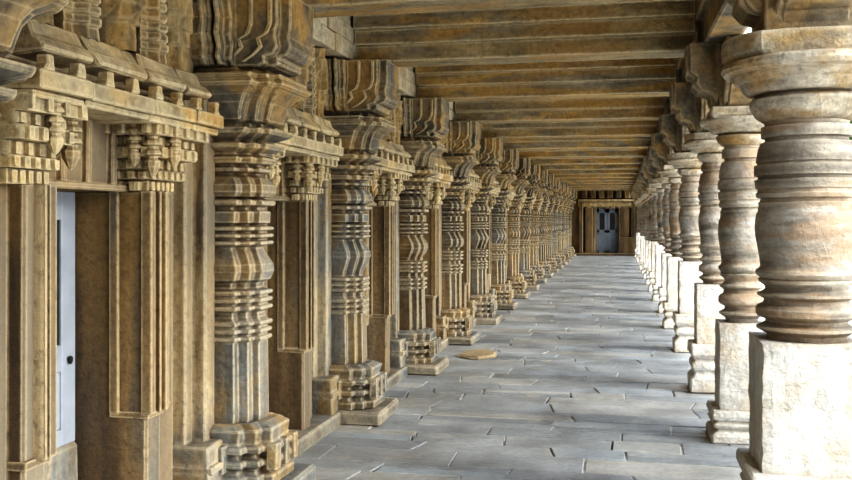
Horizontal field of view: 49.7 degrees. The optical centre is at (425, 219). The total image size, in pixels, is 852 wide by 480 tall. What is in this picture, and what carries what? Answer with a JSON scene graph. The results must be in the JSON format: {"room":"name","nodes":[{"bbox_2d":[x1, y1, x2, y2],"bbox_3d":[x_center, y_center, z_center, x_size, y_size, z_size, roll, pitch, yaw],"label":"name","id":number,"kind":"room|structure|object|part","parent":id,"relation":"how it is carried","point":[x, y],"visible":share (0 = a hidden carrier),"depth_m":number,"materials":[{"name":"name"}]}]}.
{"room":"house of worship","nodes":[
{"label":"house of worship","id":0,"kind":"room"},
{"bbox_2d":[292,256,748,479],"bbox_3d":[3.352,1.570,18.282,4.015,0.053,45.224,0,0,12],"label":"floor","id":1,"kind":"structure","parent":0,"point":[519,412],"depth_m":7.71,"materials":[{"name":"grey stone"}]},
{"bbox_2d":[0,0,68,116],"bbox_3d":[-1.475,0.152,2.845,0.607,2.792,0.880,0,0,12],"label":"carved pilaster","id":2,"kind":"object","parent":1,"relation":"on","point":[14,14],"visible":1,"depth_m":2.91,"materials":[{"name":"stone"}]},
{"bbox_2d":[0,57,35,116],"bbox_3d":[-1.532,-0.421,2.854,0.479,0.231,0.586,0,0,12],"label":"cushion","id":3,"kind":"object","parent":2,"relation":"on","point":[11,71],"depth_m":2.92,"materials":[{"name":"stone"}]},
{"bbox_2d":[172,0,315,479],"bbox_3d":[-0.981,0.155,5.195,0.606,2.794,0.876,0,0,12],"label":"carved pilaster","id":4,"kind":"object","parent":1,"relation":"on","point":[245,53],"visible":0.99,"depth_m":4.98,"materials":[{"name":"stone"}]},
{"bbox_2d":[210,123,293,166],"bbox_3d":[-1.037,-0.421,5.207,0.479,0.230,0.585,0,0,12],"label":"cushion","id":5,"kind":"object","parent":4,"relation":"on","point":[236,144],"depth_m":5.03,"materials":[{"name":"stone"}]},
{"bbox_2d":[312,58,398,426],"bbox_3d":[-0.551,0.158,7.243,0.605,2.801,0.879,0,0,12],"label":"carved pilaster","id":6,"kind":"object","parent":1,"relation":"on","point":[361,92],"visible":0.91,"depth_m":7.04,"materials":[{"name":"stone"}]},
{"bbox_2d":[330,151,383,180],"bbox_3d":[-0.606,-0.421,7.255,0.481,0.231,0.585,0,0,12],"label":"cushion","id":7,"kind":"object","parent":6,"relation":"on","point":[353,165],"depth_m":7.08,"materials":[{"name":"stone"}]},
{"bbox_2d":[390,97,448,375],"bbox_3d":[-0.089,0.152,9.443,0.607,2.792,0.880,0,0,12],"label":"carved pilaster","id":8,"kind":"object","parent":1,"relation":"on","point":[413,345],"visible":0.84,"depth_m":9.25,"materials":[{"name":"stone"}]},
{"bbox_2d":[403,167,437,189],"bbox_3d":[-0.146,-0.421,9.453,0.479,0.231,0.586,0,0,12],"label":"cushion","id":9,"kind":"object","parent":8,"relation":"on","point":[419,179],"depth_m":9.28,"materials":[{"name":"stone"}]},
{"bbox_2d":[436,121,480,345],"bbox_3d":[0.373,0.155,11.642,0.606,2.794,0.876,0,0,12],"label":"carved pilaster","id":10,"kind":"object","parent":1,"relation":"on","point":[454,322],"visible":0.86,"depth_m":11.46,"materials":[{"name":"stone"}]},
{"bbox_2d":[445,178,471,195],"bbox_3d":[0.317,-0.421,11.654,0.479,0.230,0.585,0,0,12],"label":"cushion","id":11,"kind":"object","parent":10,"relation":"on","point":[456,188],"depth_m":11.48,"materials":[{"name":"stone"}]},
{"bbox_2d":[456,349,496,359],"bbox_3d":[0.593,1.534,10.563,0.455,0.025,0.744,0,0,12],"label":"stone slab","id":12,"kind":"object","parent":1,"relation":"on","point":[477,354],"visible":1,"depth_m":10.42,"materials":[{"name":"stone"}]},
{"bbox_2d":[466,137,502,324],"bbox_3d":[0.841,0.158,13.872,0.605,2.801,0.879,0,0,12],"label":"carved pilaster","id":13,"kind":"object","parent":1,"relation":"on","point":[481,304],"visible":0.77,"depth_m":13.70,"materials":[{"name":"stone"}]},
{"bbox_2d":[474,184,494,199],"bbox_3d":[0.786,-0.421,13.884,0.481,0.231,0.585,0,0,12],"label":"cushion","id":14,"kind":"object","parent":13,"relation":"on","point":[483,192],"depth_m":13.71,"materials":[{"name":"stone"}]},
{"bbox_2d":[489,149,518,309],"bbox_3d":[1.309,0.152,16.103,0.607,2.792,0.880,0,0,12],"label":"carved pilaster","id":15,"kind":"object","parent":1,"relation":"on","point":[503,293],"visible":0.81,"depth_m":15.93,"materials":[{"name":"stone"}]},
{"bbox_2d":[495,189,511,201],"bbox_3d":[1.253,-0.421,16.112,0.479,0.231,0.586,0,0,12],"label":"cushion","id":16,"kind":"object","parent":15,"relation":"on","point":[503,194],"depth_m":15.94,"materials":[{"name":"stone"}]},
{"bbox_2d":[505,158,530,298],"bbox_3d":[1.778,0.155,18.332,0.606,2.794,0.876,0,0,12],"label":"carved pilaster","id":17,"kind":"object","parent":1,"relation":"on","point":[512,277],"visible":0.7,"depth_m":18.16,"materials":[{"name":"stone"}]},
{"bbox_2d":[511,193,524,204],"bbox_3d":[1.721,-0.421,18.343,0.479,0.230,0.585,0,0,12],"label":"cushion","id":18,"kind":"object","parent":17,"relation":"on","point":[516,200],"depth_m":18.18,"materials":[{"name":"stone"}]},
{"bbox_2d":[519,165,540,290],"bbox_3d":[2.246,0.158,20.561,0.605,2.801,0.879,0,0,12],"label":"carved pilaster","id":19,"kind":"object","parent":1,"relation":"on","point":[529,276],"visible":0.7,"depth_m":20.40,"materials":[{"name":"stone"}]},
{"bbox_2d":[523,196,534,205],"bbox_3d":[2.191,-0.421,20.574,0.481,0.231,0.585,0,0,12],"label":"cushion","id":20,"kind":"object","parent":19,"relation":"on","point":[527,202],"depth_m":20.40,"materials":[{"name":"stone"}]},
{"bbox_2d":[336,263,739,477],"bbox_3d":[3.344,2.020,18.185,4.030,0.921,45.028,0,0,12],"label":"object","id":21,"kind":"structure","parent":1,"relation":"attached to","point":[681,449],"depth_m":7.27,"materials":[{"name":"grey stone"}]},
{"bbox_2d":[530,170,547,282],"bbox_3d":[2.714,0.152,22.792,0.607,2.792,0.880,0,0,12],"label":"carved pilaster","id":22,"kind":"object","parent":1,"relation":"on","point":[534,257],"visible":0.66,"depth_m":22.63,"materials":[{"name":"stone"}]},
{"bbox_2d":[533,198,542,207],"bbox_3d":[2.658,-0.421,22.802,0.479,0.231,0.586,0,0,12],"label":"cushion","id":23,"kind":"object","parent":22,"relation":"on","point":[537,202],"depth_m":22.64,"materials":[{"name":"stone"}]},
{"bbox_2d":[538,174,553,276],"bbox_3d":[3.182,0.155,25.021,0.606,2.794,0.876,0,0,12],"label":"carved pilaster","id":24,"kind":"object","parent":1,"relation":"on","point":[542,236],"visible":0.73,"depth_m":24.86,"materials":[{"name":"stone"}]},
{"bbox_2d":[541,200,549,208],"bbox_3d":[3.126,-0.421,25.033,0.479,0.230,0.585,0,0,12],"label":"cushion","id":25,"kind":"object","parent":24,"relation":"on","point":[545,203],"depth_m":24.86,"materials":[{"name":"stone"}]},
{"bbox_2d":[545,178,559,272],"bbox_3d":[3.651,0.158,27.251,0.605,2.801,0.879,0,0,12],"label":"carved pilaster","id":26,"kind":"object","parent":1,"relation":"on","point":[552,262],"visible":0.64,"depth_m":27.09,"materials":[{"name":"stone"}]},
{"bbox_2d":[548,202,555,209],"bbox_3d":[3.596,-0.421,27.264,0.481,0.231,0.585,0,0,12],"label":"cushion","id":27,"kind":"object","parent":26,"relation":"on","point":[551,204],"depth_m":27.10,"materials":[{"name":"stone"}]},
{"bbox_2d":[551,181,563,268],"bbox_3d":[4.119,0.152,29.482,0.607,2.792,0.880,0,0,12],"label":"carved pilaster","id":28,"kind":"object","parent":1,"relation":"on","point":[558,259],"visible":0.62,"depth_m":29.32,"materials":[{"name":"stone"}]},
{"bbox_2d":[553,203,559,209],"bbox_3d":[4.062,-0.421,29.491,0.479,0.231,0.586,0,0,12],"label":"cushion","id":29,"kind":"object","parent":28,"relation":"on","point":[556,205],"depth_m":29.32,"materials":[{"name":"stone"}]},
{"bbox_2d":[556,184,567,264],"bbox_3d":[4.587,0.155,31.711,0.606,2.794,0.876,0,0,12],"label":"carved pilaster","id":30,"kind":"object","parent":1,"relation":"on","point":[562,256],"visible":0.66,"depth_m":31.55,"materials":[{"name":"stone"}]},
{"bbox_2d":[560,187,570,261],"bbox_3d":[5.056,0.158,33.941,0.605,2.801,0.879,0,0,12],"label":"carved pilaster","id":31,"kind":"object","parent":1,"relation":"on","point":[563,250],"visible":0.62,"depth_m":33.78,"materials":[{"name":"stone"}]},
{"bbox_2d":[564,189,573,259],"bbox_3d":[5.524,0.152,36.171,0.607,2.792,0.880,0,0,12],"label":"carved pilaster","id":32,"kind":"object","parent":1,"relation":"on","point":[566,235],"visible":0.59,"depth_m":36.02,"materials":[{"name":"stone"}]},
{"bbox_2d":[568,190,576,256],"bbox_3d":[5.992,0.155,38.400,0.606,2.794,0.876,0,0,12],"label":"carved pilaster","id":33,"kind":"object","parent":1,"relation":"on","point":[575,192],"visible":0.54,"depth_m":38.25,"materials":[{"name":"stone"}]},
{"bbox_2d":[574,190,635,255],"bbox_3d":[7.862,-0.037,39.850,3.451,3.181,0.792,0,0,12],"label":"surround","id":34,"kind":"object","parent":1,"relation":"on","point":[591,199],"visible":0.74,"depth_m":39.98,"materials":[{"name":"stone"}]},
{"bbox_3d":[7.878,1.147,39.999,2.952,0.814,0.475,0,0,12],"label":"sill","id":35,"kind":"part","parent":34,"relation":"part of","materials":[{"name":"stone"}]},
{"bbox_2d":[630,190,638,257],"bbox_3d":[8.794,0.150,37.734,0.735,2.801,0.774,0,0,-29],"label":"turned column","id":36,"kind":"structure","parent":1,"relation":"on","point":[630,190],"depth_m":37.65,"materials":[{"name":"stone"}]},
{"bbox_2d":[631,188,639,259],"bbox_3d":[8.328,0.151,35.503,0.734,2.803,0.771,0,0,-30],"label":"turned column","id":37,"kind":"structure","parent":1,"relation":"on","point":[638,205],"depth_m":35.43,"materials":[{"name":"stone"}]},
{"bbox_2d":[632,186,641,262],"bbox_3d":[7.851,0.151,33.275,0.769,2.803,0.739,0,0,-36],"label":"turned column","id":38,"kind":"structure","parent":1,"relation":"on","point":[633,190],"depth_m":33.20,"materials":[{"name":"stone"}]},
{"bbox_2d":[633,184,642,265],"bbox_3d":[7.404,0.151,31.042,0.773,2.802,0.735,0,0,-36],"label":"turned column","id":39,"kind":"structure","parent":1,"relation":"on","point":[636,192],"depth_m":30.98,"materials":[{"name":"stone"}]},
{"bbox_2d":[634,180,644,269],"bbox_3d":[6.914,0.151,28.816,0.776,2.803,0.733,0,0,-37],"label":"turned column","id":40,"kind":"structure","parent":1,"relation":"on","point":[635,185],"depth_m":28.73,"materials":[{"name":"stone"}]},
{"bbox_2d":[636,177,647,273],"bbox_3d":[6.460,0.150,26.583,0.780,2.802,0.735,0,0,-36],"label":"turned column","id":41,"kind":"structure","parent":1,"relation":"on","point":[645,200],"depth_m":26.50,"materials":[{"name":"stone"}]},
{"bbox_2d":[637,173,649,278],"bbox_3d":[5.986,0.150,24.352,0.777,2.801,0.734,0,0,-37],"label":"turned column","id":42,"kind":"structure","parent":1,"relation":"on","point":[645,265],"depth_m":24.27,"materials":[{"name":"stone"}]},
{"bbox_2d":[638,168,653,284],"bbox_3d":[5.516,0.150,22.125,0.778,2.802,0.731,0,0,-37],"label":"turned column","id":43,"kind":"structure","parent":1,"relation":"on","point":[643,180],"depth_m":22.03,"materials":[{"name":"stone"}]},
{"bbox_2d":[641,162,658,291],"bbox_3d":[5.049,0.151,19.893,0.734,2.802,0.771,0,0,-30],"label":"turned column","id":44,"kind":"structure","parent":1,"relation":"on","point":[646,176],"depth_m":19.79,"materials":[{"name":"stone"}]},
{"bbox_2d":[643,155,664,300],"bbox_3d":[4.577,0.151,17.667,0.772,2.802,0.734,0,0,-36],"label":"turned column","id":45,"kind":"structure","parent":1,"relation":"on","point":[652,171],"depth_m":17.56,"materials":[{"name":"stone"}]},
{"bbox_2d":[648,145,671,312],"bbox_3d":[4.126,0.152,15.428,0.735,2.801,0.770,0,0,-30],"label":"turned column","id":46,"kind":"structure","parent":1,"relation":"on","point":[656,163],"depth_m":15.33,"materials":[{"name":"stone"}]},
{"bbox_2d":[651,133,682,328],"bbox_3d":[3.634,0.151,13.206,0.736,2.802,0.776,0,0,-29],"label":"turned column","id":47,"kind":"structure","parent":1,"relation":"on","point":[661,150],"depth_m":13.09,"materials":[{"name":"stone"}]},
{"bbox_2d":[659,114,702,352],"bbox_3d":[3.166,0.150,10.896,0.777,2.800,0.733,0,0,-36],"label":"turned column","id":48,"kind":"structure","parent":1,"relation":"on","point":[687,163],"depth_m":10.76,"materials":[{"name":"stone"}]},
{"bbox_2d":[669,82,724,393],"bbox_3d":[2.630,0.151,8.396,0.735,2.803,0.775,0,0,-30],"label":"turned column","id":49,"kind":"structure","parent":1,"relation":"on","point":[689,110],"depth_m":8.27,"materials":[{"name":"stone"}]},
{"bbox_2d":[685,35,764,444],"bbox_3d":[2.245,0.151,6.532,0.774,2.803,0.731,0,0,-37],"label":"turned column","id":50,"kind":"structure","parent":1,"relation":"on","point":[729,117],"depth_m":6.40,"materials":[{"name":"stone"}]},
{"bbox_2d":[721,0,851,479],"bbox_3d":[1.916,0.151,4.665,0.805,2.803,0.848,0,0,12],"label":"turned column","id":51,"kind":"structure","parent":1,"relation":"on","point":[794,64],"depth_m":4.45,"materials":[{"name":"stone"}]},
{"bbox_2d":[571,190,636,252],"bbox_3d":[7.627,-0.077,40.765,3.751,3.255,0.930,0,0,12],"label":"wall","id":52,"kind":"structure","parent":0,"point":[575,213],"depth_m":40.48,"materials":[{"name":"stone"}]},
{"bbox_2d":[597,209,616,252],"bbox_3d":[7.951,0.480,40.349,0.884,1.922,0.062,0,0,12],"label":"door","id":53,"kind":"structure","parent":52,"relation":"in","point":[606,218],"depth_m":40.32,"materials":[{"name":"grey wood"}]},
{"bbox_3d":[7.733,0.077,40.403,0.217,0.775,0.016,0,0,12],"label":"pane","id":54,"kind":"part","parent":53,"relation":"part of","materials":[{"name":"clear glass"}]},
{"bbox_3d":[8.172,0.077,40.310,0.217,0.775,0.016,0,0,12],"label":"pane","id":55,"kind":"part","parent":53,"relation":"part of","materials":[{"name":"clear glass"}]},
{"bbox_2d":[647,0,745,149],"bbox_3d":[4.504,-1.451,17.941,0.362,0.437,45.021,0,0,12],"label":"trim","id":56,"kind":"structure","parent":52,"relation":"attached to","point":[714,21],"depth_m":6.18,"materials":[{"name":"brown stone"}]},
{"bbox_3d":[3.000,-1.806,18.732,3.751,0.263,45.958,0,0,12],"label":"ceiling","id":57,"kind":"structure","parent":0,"visible":0},
{"bbox_2d":[301,0,681,17],"bbox_3d":[0.345,-1.463,5.261,2.573,0.452,0.544,0,0,12],"label":"ceiling beam","id":58,"kind":"structure","parent":57,"relation":"attached to","point":[322,8],"depth_m":5.32,"materials":[{"name":"stone"}]},
{"bbox_2d":[353,0,695,66],"bbox_3d":[0.733,-1.464,7.111,2.573,0.452,0.545,0,0,12],"label":"ceiling beam","id":59,"kind":"structure","parent":57,"relation":"attached to","point":[652,29],"depth_m":6.94,"materials":[{"name":"stone"}]},
{"bbox_2d":[415,58,676,101],"bbox_3d":[1.195,-1.463,9.311,2.573,0.453,0.544,0,0,12],"label":"ceiling beam","id":60,"kind":"structure","parent":57,"relation":"attached to","point":[650,77],"depth_m":9.14,"materials":[{"name":"stone"}]},
{"bbox_2d":[455,96,664,123],"bbox_3d":[1.657,-1.463,11.511,2.573,0.453,0.544,0,0,12],"label":"ceiling beam","id":61,"kind":"structure","parent":57,"relation":"attached to","point":[627,108],"depth_m":11.37,"materials":[{"name":"stone"}]},
{"bbox_2d":[481,120,656,138],"bbox_3d":[2.125,-1.463,13.741,2.573,0.453,0.544,0,0,12],"label":"ceiling beam","id":62,"kind":"structure","parent":57,"relation":"attached to","point":[635,128],"depth_m":13.60,"materials":[{"name":"stone"}]},
{"bbox_2d":[502,137,650,149],"bbox_3d":[2.594,-1.463,15.970,2.573,0.452,0.542,0,0,12],"label":"ceiling beam","id":63,"kind":"structure","parent":57,"relation":"attached to","point":[608,142],"depth_m":15.84,"materials":[{"name":"stone"}]},
{"bbox_2d":[518,148,647,158],"bbox_3d":[3.062,-1.463,18.200,2.573,0.452,0.544,0,0,12],"label":"ceiling beam","id":64,"kind":"structure","parent":57,"relation":"attached to","point":[629,152],"depth_m":18.06,"materials":[{"name":"stone"}]},
{"bbox_2d":[531,157,642,164],"bbox_3d":[3.530,-1.463,20.430,2.573,0.453,0.544,0,0,12],"label":"ceiling beam","id":65,"kind":"structure","parent":57,"relation":"attached to","point":[610,160],"depth_m":20.29,"materials":[{"name":"stone"}]},
{"bbox_2d":[540,164,640,169],"bbox_3d":[3.999,-1.463,22.660,2.573,0.453,0.544,0,0,12],"label":"ceiling beam","id":66,"kind":"structure","parent":57,"relation":"attached to","point":[601,166],"depth_m":22.54,"materials":[{"name":"stone"}]},
{"bbox_2d":[547,170,638,174],"bbox_3d":[4.467,-1.463,24.890,2.573,0.453,0.544,0,0,12],"label":"ceiling beam","id":67,"kind":"structure","parent":57,"relation":"attached to","point":[552,172],"depth_m":24.78,"materials":[{"name":"stone"}]},
{"bbox_2d":[554,174,636,178],"bbox_3d":[4.935,-1.463,27.120,2.573,0.452,0.544,0,0,12],"label":"ceiling beam","id":68,"kind":"structure","parent":57,"relation":"attached to","point":[592,175],"depth_m":26.95,"materials":[{"name":"stone"}]},
{"bbox_2d":[560,178,635,181],"bbox_3d":[5.404,-1.463,29.350,2.573,0.452,0.543,0,0,12],"label":"ceiling beam","id":69,"kind":"structure","parent":57,"relation":"attached to","point":[561,179],"depth_m":29.22,"materials":[{"name":"stone"}]},
{"bbox_2d":[564,181,633,183],"bbox_3d":[5.872,-1.463,31.579,2.573,0.453,0.544,0,0,12],"label":"ceiling beam","id":70,"kind":"structure","parent":57,"relation":"attached to","point":[572,182],"depth_m":31.41,"materials":[{"name":"stone"}]},
{"bbox_2d":[568,184,632,186],"bbox_3d":[6.340,-1.463,33.809,2.573,0.452,0.544,0,0,12],"label":"ceiling beam","id":71,"kind":"structure","parent":57,"relation":"attached to","point":[569,185],"depth_m":33.70,"materials":[{"name":"stone"}]},
{"bbox_2d":[571,186,631,188],"bbox_3d":[6.808,-1.463,36.039,2.573,0.453,0.544,0,0,12],"label":"ceiling beam","id":72,"kind":"structure","parent":57,"relation":"attached to","point":[591,187],"depth_m":35.93,"materials":[{"name":"stone"}]},
{"bbox_2d":[574,188,630,190],"bbox_3d":[7.277,-1.463,38.268,2.573,0.453,0.544,0,0,12],"label":"ceiling beam","id":73,"kind":"structure","parent":57,"relation":"attached to","point":[594,188],"depth_m":38.07,"materials":[{"name":"stone"}]},
{"bbox_3d":[1.296,-0.077,18.615,0.465,3.255,45.028,0,0,12],"label":"wall","id":74,"kind":"structure","parent":0,"visible":0},
{"bbox_2d":[0,0,223,479],"bbox_3d":[-1.488,0.109,4.006,0.624,2.886,1.548,0,0,12],"label":"surround","id":75,"kind":"object","parent":74,"relation":"attached to","point":[102,117],"visible":0.98,"depth_m":4.14,"materials":[{"name":"stone"}]},
{"bbox_3d":[-1.760,1.294,3.965,0.105,0.515,0.781,0,0,12],"label":"sill","id":76,"kind":"part","parent":75,"relation":"part of","materials":[{"name":"stone"}]},
{"bbox_2d":[45,94,82,169],"bbox_3d":[-1.382,-0.329,3.514,0.130,0.271,0.272,0,0,-21],"label":"pendant","id":77,"kind":"object","parent":75,"relation":"attached to","point":[63,130],"depth_m":3.48,"materials":[{"name":"stone"}]},
{"bbox_2d":[57,192,74,447],"bbox_3d":[-1.730,0.453,3.958,0.062,1.170,0.744,0,0,12],"label":"door","id":78,"kind":"structure","parent":75,"relation":"attached to","point":[65,200],"depth_m":4.24,"materials":[{"name":"white wood"}]},
{"bbox_3d":[-1.742,0.287,3.961,0.012,0.574,0.527,0,0,12],"label":"pane","id":79,"kind":"part","parent":78,"relation":"part of","materials":[{"name":"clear glass"}]},
{"bbox_3d":[-1.648,0.648,4.258,0.025,0.037,0.025,0,0,12],"label":"handle","id":80,"kind":"part","parent":78,"relation":"part of","materials":[{"name":"black metal"}]},
{"bbox_3d":[-1.375,-0.662,3.962,0.340,0.185,1.400,0,0,12],"label":"cornice","id":81,"kind":"part","parent":75,"relation":"part of","materials":[{"name":"stone"}]},
{"bbox_2d":[126,124,181,176],"bbox_3d":[-1.233,-0.329,4.226,0.130,0.271,0.272,0,0,44],"label":"pendant","id":82,"kind":"object","parent":75,"relation":"attached to","point":[148,146],"depth_m":4.18,"materials":[{"name":"stone"}]},
{"bbox_2d":[261,42,343,429],"bbox_3d":[-1.056,0.109,6.087,0.617,2.887,1.484,0,0,12],"label":"surround","id":83,"kind":"object","parent":74,"relation":"attached to","point":[299,172],"visible":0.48,"depth_m":6.38,"materials":[{"name":"stone"}]},
{"bbox_2d":[267,154,281,186],"bbox_3d":[-0.939,-0.329,5.622,0.130,0.271,0.272,0,0,-21],"label":"pendant","id":84,"kind":"object","parent":83,"relation":"attached to","point":[274,176],"depth_m":5.63,"materials":[{"name":"stone"}]},
{"bbox_3d":[-0.928,-0.664,6.087,0.342,0.186,1.370,0,0,12],"label":"cornice","id":85,"kind":"part","parent":83,"relation":"part of","materials":[{"name":"stone"}]},
{"bbox_2d":[292,157,324,191],"bbox_3d":[-0.790,-0.329,6.334,0.130,0.271,0.272,0,0,44],"label":"pendant","id":86,"kind":"object","parent":83,"relation":"attached to","point":[305,170],"depth_m":6.28,"materials":[{"name":"stone"}]},
{"bbox_2d":[289,318,476,460],"bbox_3d":[1.637,1.510,18.543,0.294,0.112,45.028,0,0,12],"label":"baseboard","id":87,"kind":"structure","parent":74,"relation":"attached to","point":[320,426],"depth_m":6.66,"materials":[{"name":"stone"}]},
{"bbox_2d":[362,92,414,373],"bbox_3d":[-0.564,0.109,8.405,0.624,2.886,1.548,0,0,12],"label":"surround","id":88,"kind":"object","parent":74,"relation":"attached to","point":[385,186],"visible":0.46,"depth_m":8.66,"materials":[{"name":"stone"}]},
{"bbox_2d":[370,165,378,197],"bbox_3d":[-0.458,-0.329,7.913,0.130,0.271,0.272,0,0,-21],"label":"pendant","id":89,"kind":"object","parent":88,"relation":"attached to","point":[373,188],"depth_m":7.82,"materials":[{"name":"stone"}]},
{"bbox_2d":[379,173,401,198],"bbox_3d":[-0.309,-0.329,8.625,0.130,0.271,0.272,0,0,44],"label":"pendant","id":90,"kind":"object","parent":88,"relation":"attached to","point":[388,182],"depth_m":8.56,"materials":[{"name":"stone"}]},
{"bbox_3d":[-0.451,-0.662,8.361,0.340,0.185,1.400,0,0,12],"label":"cornice","id":91,"kind":"part","parent":88,"relation":"part of","materials":[{"name":"stone"}]},
{"bbox_2d":[312,16,481,137],"bbox_3d":[1.657,-1.472,18.539,0.343,0.474,45.024,0,0,12],"label":"trim","id":92,"kind":"structure","parent":74,"relation":"attached to","point":[334,34],"depth_m":6.96,"materials":[{"name":"stone"}]},
{"bbox_2d":[422,135,452,329],"bbox_3d":[-0.116,0.109,10.562,0.617,2.887,1.484,0,0,12],"label":"surround","id":93,"kind":"object","parent":74,"relation":"attached to","point":[443,179],"visible":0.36,"depth_m":10.85,"materials":[{"name":"stone"}]},
{"bbox_2d":[424,184,429,200],"bbox_3d":[0.001,-0.329,10.097,0.130,0.271,0.272,0,0,-21],"label":"pendant","id":94,"kind":"object","parent":93,"relation":"attached to","point":[426,195],"depth_m":9.98,"materials":[{"name":"stone"}]},
{"bbox_2d":[429,184,445,202],"bbox_3d":[0.150,-0.329,10.809,0.130,0.271,0.272,0,0,44],"label":"pendant","id":95,"kind":"object","parent":93,"relation":"attached to","point":[437,191],"depth_m":10.75,"materials":[{"name":"stone"}]},
{"bbox_3d":[0.012,-0.664,10.561,0.342,0.186,1.370,0,0,12],"label":"cornice","id":96,"kind":"part","parent":93,"relation":"part of","materials":[{"name":"stone"}]},
{"bbox_2d":[459,155,481,306],"bbox_3d":[0.363,0.109,12.819,0.624,2.886,1.548,0,0,12],"label":"surround","id":97,"kind":"object","parent":74,"relation":"attached to","point":[473,188],"visible":0.27,"depth_m":13.07,"materials":[{"name":"stone"}]},
{"bbox_2d":[464,191,474,205],"bbox_3d":[0.618,-0.329,13.039,0.130,0.271,0.272,0,0,44],"label":"pendant","id":98,"kind":"object","parent":97,"relation":"attached to","point":[469,196],"depth_m":12.98,"materials":[{"name":"stone"}]},
{"bbox_3d":[0.476,-0.662,12.775,0.340,0.185,1.400,0,0,12],"label":"cornice","id":99,"kind":"part","parent":97,"relation":"part of","materials":[{"name":"stone"}]},
{"bbox_2d":[485,166,500,293],"bbox_3d":[0.821,0.109,15.021,0.617,2.887,1.484,0,0,12],"label":"surround","id":100,"kind":"object","parent":74,"relation":"attached to","point":[495,192],"visible":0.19,"depth_m":15.29,"materials":[{"name":"stone"}]},
{"bbox_2d":[488,196,495,207],"bbox_3d":[1.087,-0.329,15.269,0.130,0.271,0.272,0,0,44],"label":"pendant","id":101,"kind":"object","parent":100,"relation":"attached to","point":[491,201],"depth_m":15.21,"materials":[{"name":"stone"}]},
{"bbox_2d":[503,173,515,267],"bbox_3d":[1.300,0.109,17.279,0.624,2.886,1.548,0,0,12],"label":"surround","id":102,"kind":"object","parent":74,"relation":"attached to","point":[508,203],"visible":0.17,"depth_m":17.57,"materials":[{"name":"stone"}]},
{"bbox_2d":[505,199,511,209],"bbox_3d":[1.555,-0.329,17.498,0.130,0.271,0.272,0,0,44],"label":"pendant","id":103,"kind":"object","parent":102,"relation":"attached to","point":[508,204],"depth_m":17.44,"materials":[{"name":"stone"}]},
{"bbox_2d":[517,190,526,261],"bbox_3d":[1.757,0.109,19.481,0.617,2.887,1.484,0,0,12],"label":"surround","id":104,"kind":"object","parent":74,"relation":"attached to","point":[520,207],"visible":0.09,"depth_m":19.79,"materials":[{"name":"stone"}]},
{"bbox_2d":[528,193,535,246],"bbox_3d":[2.236,0.109,21.738,0.624,2.886,1.548,0,0,12],"label":"surround","id":105,"kind":"object","parent":74,"relation":"attached to","point":[533,196],"visible":0.08,"depth_m":22.03,"materials":[{"name":"stone"}]},
{"label":"outside","id":106,"kind":"structure","parent":0,"visible":0},
{"bbox_2d":[758,282,851,335],"bbox_3d":[51.029,2.495,13.041,91.481,0.031,170.500,0,0,12],"label":"ground","id":107,"kind":"structure","parent":106,"point":[850,289],"depth_m":23.38,"materials":[{"name":"white"}]}
]}

